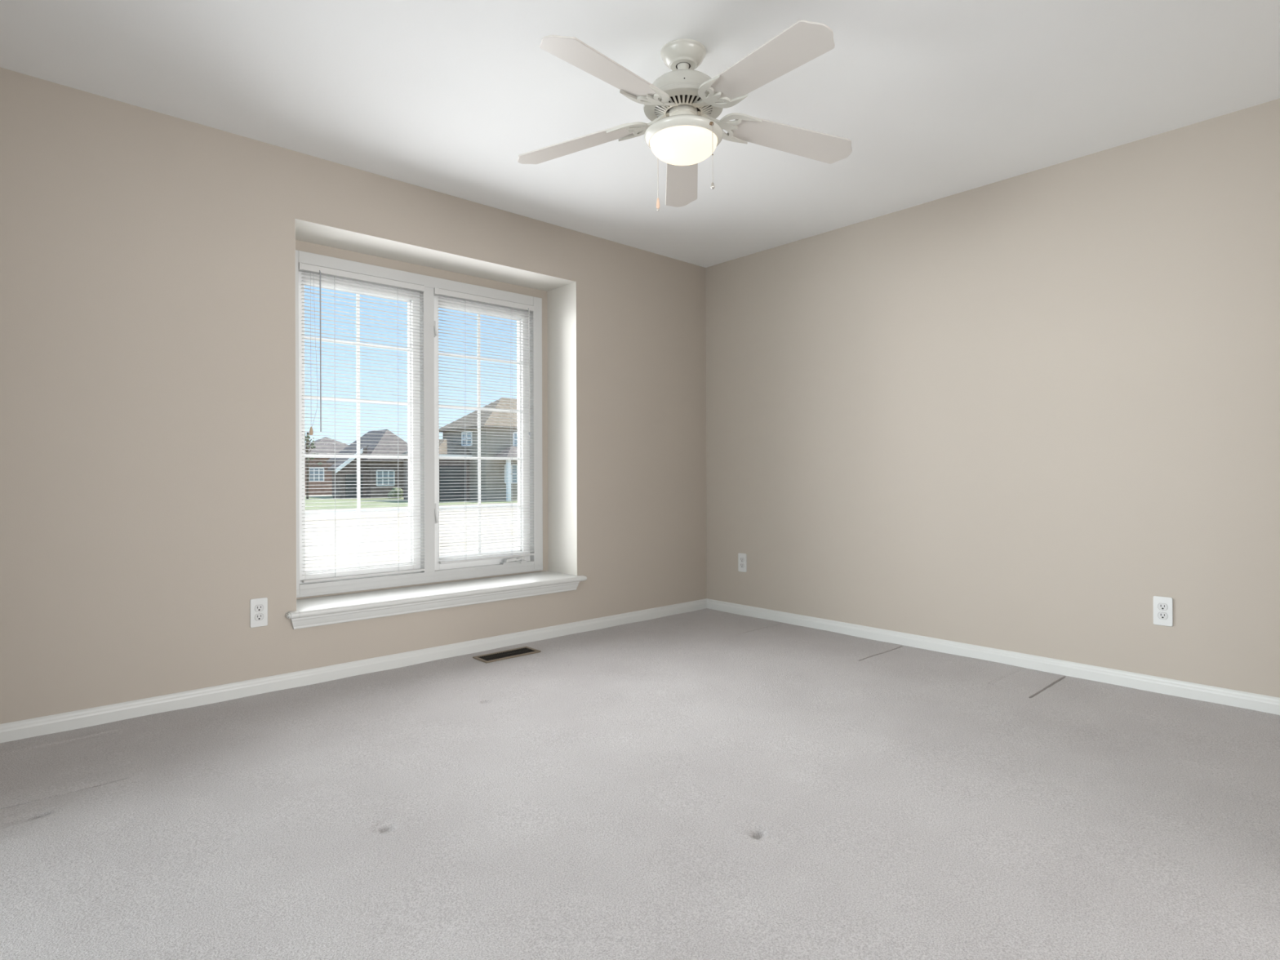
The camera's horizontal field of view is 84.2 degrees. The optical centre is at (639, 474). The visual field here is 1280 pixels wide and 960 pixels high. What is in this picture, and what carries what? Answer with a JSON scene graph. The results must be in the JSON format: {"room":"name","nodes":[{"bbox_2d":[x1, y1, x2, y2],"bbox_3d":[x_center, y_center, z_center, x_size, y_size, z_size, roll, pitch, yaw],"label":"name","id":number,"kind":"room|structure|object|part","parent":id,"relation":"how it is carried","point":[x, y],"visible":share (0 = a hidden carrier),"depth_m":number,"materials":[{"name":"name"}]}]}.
{"room":"empty bedroom","nodes":[
{"label":"empty bedroom","id":0,"kind":"room"},
{"bbox_2d":[0,67,706,724],"bbox_3d":[-1.240,-0.294,3.846,4.600,2.560,0.470,0,0,-42],"label":"wall","id":1,"kind":"structure","parent":0,"point":[148,484],"depth_m":2.99,"materials":[{"name":"beige paint"}]},
{"bbox_2d":[249,597,267,627],"bbox_3d":[-1.680,0.611,3.123,0.070,0.126,0.008,0,0,-42],"label":"power outlet","id":2,"kind":"object","parent":1,"relation":"attached to","point":[258,606],"visible":1,"depth_m":3.12,"materials":[{"name":"white plastic"}]},
{"bbox_2d":[254,613,263,620],"bbox_3d":[-1.678,0.630,3.121,0.034,0.028,0.002,0,0,-42],"label":"receptacle","id":3,"kind":"object","parent":2,"relation":"attached to","point":[257,616],"depth_m":3.12,"materials":[{"name":"white plastic"}]},
{"bbox_2d":[254,604,263,611],"bbox_3d":[-1.678,0.591,3.121,0.034,0.028,0.002,0,0,-42],"label":"receptacle","id":4,"kind":"object","parent":2,"relation":"attached to","point":[257,607],"depth_m":3.12,"materials":[{"name":"white plastic"}]},
{"bbox_2d":[0,598,706,742],"bbox_3d":[-1.073,0.937,3.666,4.200,0.077,0.014,0,0,-42],"label":"baseboard","id":5,"kind":"structure","parent":1,"relation":"attached to","point":[64,722],"depth_m":3.22,"materials":[{"name":"white wood"}]},
{"bbox_2d":[295,249,542,597],"bbox_3d":[-1.206,-0.249,4.003,1.511,1.720,0.142,0,0,-42],"label":"window","id":6,"kind":"structure","parent":1,"relation":"in","point":[426,465],"depth_m":3.97,"materials":[{"name":"white plastic"}]},
{"bbox_2d":[304,293,408,565],"bbox_3d":[-1.506,-0.236,3.790,0.570,1.470,0.005,0,0,-42],"label":"grille","id":7,"kind":"object","parent":6,"relation":"attached to","point":[358,491],"depth_m":3.79,"materials":[{"name":"white plastic"}]},
{"bbox_3d":[-1.498,-0.249,3.784,0.653,1.600,0.065,0,0,-42],"label":"sash","id":8,"kind":"part","parent":6,"relation":"part of","materials":[{"name":"white plastic"}]},
{"bbox_2d":[298,262,425,582],"bbox_3d":[-1.445,-0.253,3.730,0.656,1.588,0.045,0,0,-42],"label":"window blind","id":9,"kind":"object","parent":6,"relation":"attached to","point":[320,270],"visible":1,"depth_m":3.70,"materials":[{"name":"grey plastic"}]},
{"bbox_3d":[-1.631,-0.615,3.547,0.036,0.785,0.003,0,0,-42],"label":"lift cord","id":10,"kind":"part","parent":9,"relation":"part of","materials":[{"name":"grey plastic"}]},
{"bbox_3d":[-1.564,-0.241,3.632,0.001,1.554,0.029,0,0,-27],"label":"ladder cord","id":11,"kind":"part","parent":9,"relation":"part of","materials":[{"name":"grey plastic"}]},
{"bbox_3d":[-1.441,0.535,3.740,0.638,0.013,0.025,0,0,-42],"label":"rail","id":12,"kind":"part","parent":9,"relation":"part of","materials":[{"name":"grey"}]},
{"bbox_3d":[-1.317,-0.242,3.855,0.001,1.554,0.029,0,0,-27],"label":"ladder cord","id":13,"kind":"part","parent":9,"relation":"part of","materials":[{"name":"white fabric"}]},
{"bbox_2d":[438,314,518,553],"bbox_3d":[-0.970,-0.244,4.276,0.563,1.458,0.005,0,0,-42],"label":"grille","id":14,"kind":"object","parent":6,"relation":"attached to","point":[479,458],"depth_m":4.28,"materials":[{"name":"white plastic"}]},
{"bbox_3d":[-0.963,-0.251,4.269,0.664,1.600,0.065,0,0,-42],"label":"sash","id":15,"kind":"part","parent":6,"relation":"part of","materials":[{"name":"white plastic"}]},
{"bbox_2d":[434,287,534,564],"bbox_3d":[-0.912,-0.270,4.213,0.664,1.558,0.045,0,0,-42],"label":"window blind","id":16,"kind":"object","parent":6,"relation":"attached to","point":[437,291],"visible":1,"depth_m":4.21,"materials":[{"name":"grey plastic"}]},
{"bbox_3d":[-1.018,-0.258,4.126,0.001,1.523,0.029,0,0,-27],"label":"ladder cord","id":17,"kind":"part","parent":16,"relation":"part of","materials":[{"name":"white fabric"}]},
{"bbox_3d":[-0.902,0.502,4.228,0.632,0.013,0.025,0,0,-42],"label":"rail","id":18,"kind":"part","parent":16,"relation":"part of","materials":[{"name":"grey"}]},
{"bbox_3d":[-0.786,-0.259,4.335,0.001,1.523,0.029,0,0,-27],"label":"ladder cord","id":19,"kind":"part","parent":16,"relation":"part of","materials":[{"name":"white fabric"}]},
{"bbox_3d":[-0.771,0.529,4.348,0.165,0.040,0.072,0,0,-42],"label":"crank handle","id":20,"kind":"part","parent":6,"relation":"part of","materials":[{"name":"grey plastic"}]},
{"bbox_2d":[294,218,577,575],"bbox_3d":[-1.080,-0.273,3.880,1.599,1.787,0.304,0,0,-42],"label":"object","id":21,"kind":"structure","parent":1,"relation":"attached to","point":[561,292],"depth_m":4.35,"materials":[{"name":"white paint"}]},
{"bbox_2d":[285,570,586,629],"bbox_3d":[-1.061,0.662,3.863,1.693,0.082,0.351,0,0,-42],"label":"window sill","id":22,"kind":"structure","parent":1,"relation":"attached to","point":[347,607],"depth_m":3.67,"materials":[{"name":"white wood"}]},
{"bbox_2d":[0,608,1279,959],"bbox_3d":[0.234,0.968,2.058,4.420,0.026,4.147,0,0,-42],"label":"floor","id":23,"kind":"structure","parent":0,"point":[706,784],"depth_m":2.00,"materials":[{"name":"carpet"}]},
{"bbox_2d":[472,646,540,662],"bbox_3d":[-0.707,0.963,3.771,0.335,0.012,0.141,0,0,-42],"label":"floor vent","id":24,"kind":"object","parent":23,"relation":"in","point":[508,654],"visible":1,"depth_m":3.76,"materials":[{"name":"brown metal"}]},
{"bbox_2d":[0,0,1279,267],"bbox_3d":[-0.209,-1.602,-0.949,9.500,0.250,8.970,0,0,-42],"label":"ceiling","id":25,"kind":"structure","parent":0,"point":[934,100],"depth_m":2.68,"materials":[{"name":"white paint"}]},
{"bbox_2d":[516,19,852,211],"bbox_3d":[0.151,-1.217,2.442,1.245,0.523,1.244,0,0,-42],"label":"ceiling fan","id":26,"kind":"object","parent":25,"relation":"hanging from","point":[683,105],"visible":1,"depth_m":2.40,"materials":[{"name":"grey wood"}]},
{"bbox_3d":[-0.242,-1.222,2.634,0.477,0.006,0.142,-7,9,21],"label":"fan blade","id":27,"kind":"part","parent":26,"relation":"part of","materials":[{"name":"grey wood"}]},
{"bbox_3d":[-0.112,-1.234,2.155,0.142,0.006,0.477,14,13,37],"label":"fan blade","id":28,"kind":"part","parent":26,"relation":"part of","materials":[{"name":"grey wood"}]},
{"bbox_3d":[0.172,-1.218,2.906,0.142,0.006,0.477,-11,-7,1],"label":"fan blade","id":29,"kind":"part","parent":26,"relation":"part of","materials":[{"name":"grey wood"}]},
{"bbox_3d":[0.152,-1.288,2.485,0.236,0.026,0.236,0,0,-42],"label":"motor","id":30,"kind":"part","parent":26,"relation":"part of","materials":[{"name":"white metal"}]},
{"bbox_3d":[0.152,-1.271,2.485,0.209,0.015,0.209,0,0,-42],"label":"vent plate","id":31,"kind":"part","parent":26,"relation":"part of","materials":[{"name":"grey metal"}]},
{"bbox_3d":[0.152,-1.135,2.485,0.237,0.068,0.237,0,0,-42],"label":"lamp shade","id":32,"kind":"part","parent":26,"relation":"part of","materials":[{"name":"white glass"}]},
{"bbox_3d":[0.385,-1.235,2.132,0.142,0.006,0.477,13,-3,-33],"label":"fan blade","id":33,"kind":"part","parent":26,"relation":"part of","materials":[{"name":"grey wood"}]},
{"bbox_3d":[0.559,-1.224,2.597,0.477,0.006,0.142,6,-13,-15],"label":"fan blade","id":34,"kind":"part","parent":26,"relation":"part of","materials":[{"name":"grey wood"}]},
{"bbox_2d":[705,98,1279,697],"bbox_3d":[1.924,-0.304,3.628,0.200,2.560,4.100,0,0,-42],"label":"wall","id":35,"kind":"structure","parent":0,"point":[1023,413],"depth_m":3.48,"materials":[{"name":"beige paint"}]},
{"bbox_2d":[737,553,746,572],"bbox_3d":[0.698,0.605,4.832,0.008,0.126,0.070,0,0,-42],"label":"power outlet","id":36,"kind":"object","parent":35,"relation":"attached to","point":[742,566],"visible":1,"depth_m":4.83,"materials":[{"name":"white plastic"}]},
{"bbox_2d":[706,598,1279,715],"bbox_3d":[1.782,0.928,3.630,0.014,0.077,3.900,0,0,-42],"label":"baseboard","id":37,"kind":"structure","parent":35,"relation":"attached to","point":[1262,703],"depth_m":3.47,"materials":[{"name":"white wood"}]},
{"bbox_2d":[1153,595,1173,626],"bbox_3d":[2.278,0.598,3.086,0.008,0.126,0.070,0,0,-42],"label":"power outlet","id":38,"kind":"object","parent":35,"relation":"attached to","point":[1162,606],"visible":1,"depth_m":3.08,"materials":[{"name":"white plastic"}]},
{"bbox_2d":[1157,603,1167,610],"bbox_3d":[2.276,0.578,3.084,0.002,0.028,0.034,0,0,-42],"label":"receptacle","id":39,"kind":"object","parent":38,"relation":"attached to","point":[1161,606],"depth_m":3.08,"materials":[{"name":"white plastic"}]},
{"bbox_2d":[1158,612,1167,619],"bbox_3d":[2.276,0.617,3.084,0.002,0.028,0.034,0,0,-42],"label":"receptacle","id":40,"kind":"object","parent":38,"relation":"attached to","point":[1162,615],"depth_m":3.08,"materials":[{"name":"white plastic"}]},
{"label":"outside","id":41,"kind":"structure","parent":0,"visible":0},
{"bbox_2d":[305,494,517,570],"bbox_3d":[-31.122,2.115,84.708,180.000,0.300,159.510,0,0,-42],"label":"ground","id":42,"kind":"structure","parent":41,"point":[402,517],"depth_m":22.04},
{"bbox_2d":[304,436,348,495],"bbox_3d":[-31.375,-0.860,70.670,8.300,5.650,8.700,0,0,-42],"label":"house","id":43,"kind":"structure","parent":42,"relation":"on","point":[341,446],"depth_m":66.81,"materials":[{"name":"red brick"}]},
{"bbox_3d":[-30.271,0.062,66.250,1.300,1.200,0.030,0,0,-42],"label":"pane","id":44,"kind":"part","parent":43,"relation":"part of","materials":[{"name":"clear glass"}]},
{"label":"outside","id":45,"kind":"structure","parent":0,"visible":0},
{"bbox_2d":[305,504,517,512],"bbox_3d":[1.017,1.899,49.197,140.000,0.120,3.700,0,0,-42],"label":"street","id":46,"kind":"structure","parent":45,"point":[495,504],"depth_m":38.12,"materials":[{"name":"grey asphalt"}]},
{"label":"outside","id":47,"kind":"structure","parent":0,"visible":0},
{"bbox_2d":[305,496,517,510],"bbox_3d":[-5.945,1.926,64.341,110.000,0.112,23.500,0,0,-42],"label":"verge","id":48,"kind":"structure","parent":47,"point":[373,502],"depth_m":46.45,"materials":[{"name":"green plant"}]},
{"bbox_2d":[304,432,321,498],"bbox_3d":[-25.906,-0.654,55.453,1.823,5.208,1.717,0,0,37],"label":"tree","id":49,"kind":"object","parent":48,"relation":"on","point":[308,446],"visible":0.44,"depth_m":55.28,"materials":[{"name":"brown plant"}]},
{"bbox_2d":[326,429,408,498],"bbox_3d":[-23.303,-0.901,60.037,7.600,5.680,9.400,0,0,-42],"label":"house","id":50,"kind":"structure","parent":48,"relation":"on","point":[388,476],"depth_m":56.54,"materials":[{"name":"brown brick"}]},
{"bbox_3d":[-22.492,0.986,55.721,1.300,1.900,0.120,0,0,-42],"label":"garage door","id":51,"kind":"part","parent":50,"relation":"part of","materials":[{"name":"grey"}]},
{"bbox_3d":[-20.407,0.329,56.767,1.400,1.200,0.030,0,0,-42],"label":"pane","id":52,"kind":"part","parent":50,"relation":"part of","materials":[{"name":"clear glass"}]},
{"bbox_2d":[387,487,403,497],"bbox_3d":[-19.352,1.523,55.956,1.266,0.966,0.883,0,0,28],"label":"shrub","id":53,"kind":"object","parent":48,"relation":"on","point":[394,492],"visible":0.79,"depth_m":55.65,"materials":[{"name":"green plant"}]},
{"bbox_2d":[398,397,517,501],"bbox_3d":[-9.325,-1.932,54.314,15.150,7.650,9.550,0,0,-42],"label":"house","id":54,"kind":"structure","parent":48,"relation":"on","point":[443,468],"depth_m":49.95,"materials":[{"name":"beige brick"}]},
{"bbox_3d":[-13.132,0.680,49.775,2.000,2.450,0.100,0,0,-42],"label":"garage door","id":55,"kind":"part","parent":54,"relation":"part of","materials":[{"name":"grey"}]},
{"bbox_3d":[-12.412,-2.522,50.882,0.030,0.950,1.400,0,0,-42],"label":"pane","id":56,"kind":"part","parent":54,"relation":"part of","materials":[{"name":"clear glass"}]},
{"bbox_3d":[-9.031,0.392,48.706,0.250,3.000,0.250,0,0,-42],"label":"porch post","id":57,"kind":"part","parent":54,"relation":"part of","materials":[{"name":"white"}]},
{"bbox_3d":[-8.969,-0.008,50.463,1.500,1.300,0.030,0,0,-42],"label":"pane","id":58,"kind":"part","parent":54,"relation":"part of","materials":[{"name":"blue glass"}]},
{"bbox_3d":[-8.347,-2.461,51.033,1.800,1.000,0.030,0,0,-42],"label":"pane","id":59,"kind":"part","parent":54,"relation":"part of","materials":[{"name":"blue glass"}]}
]}

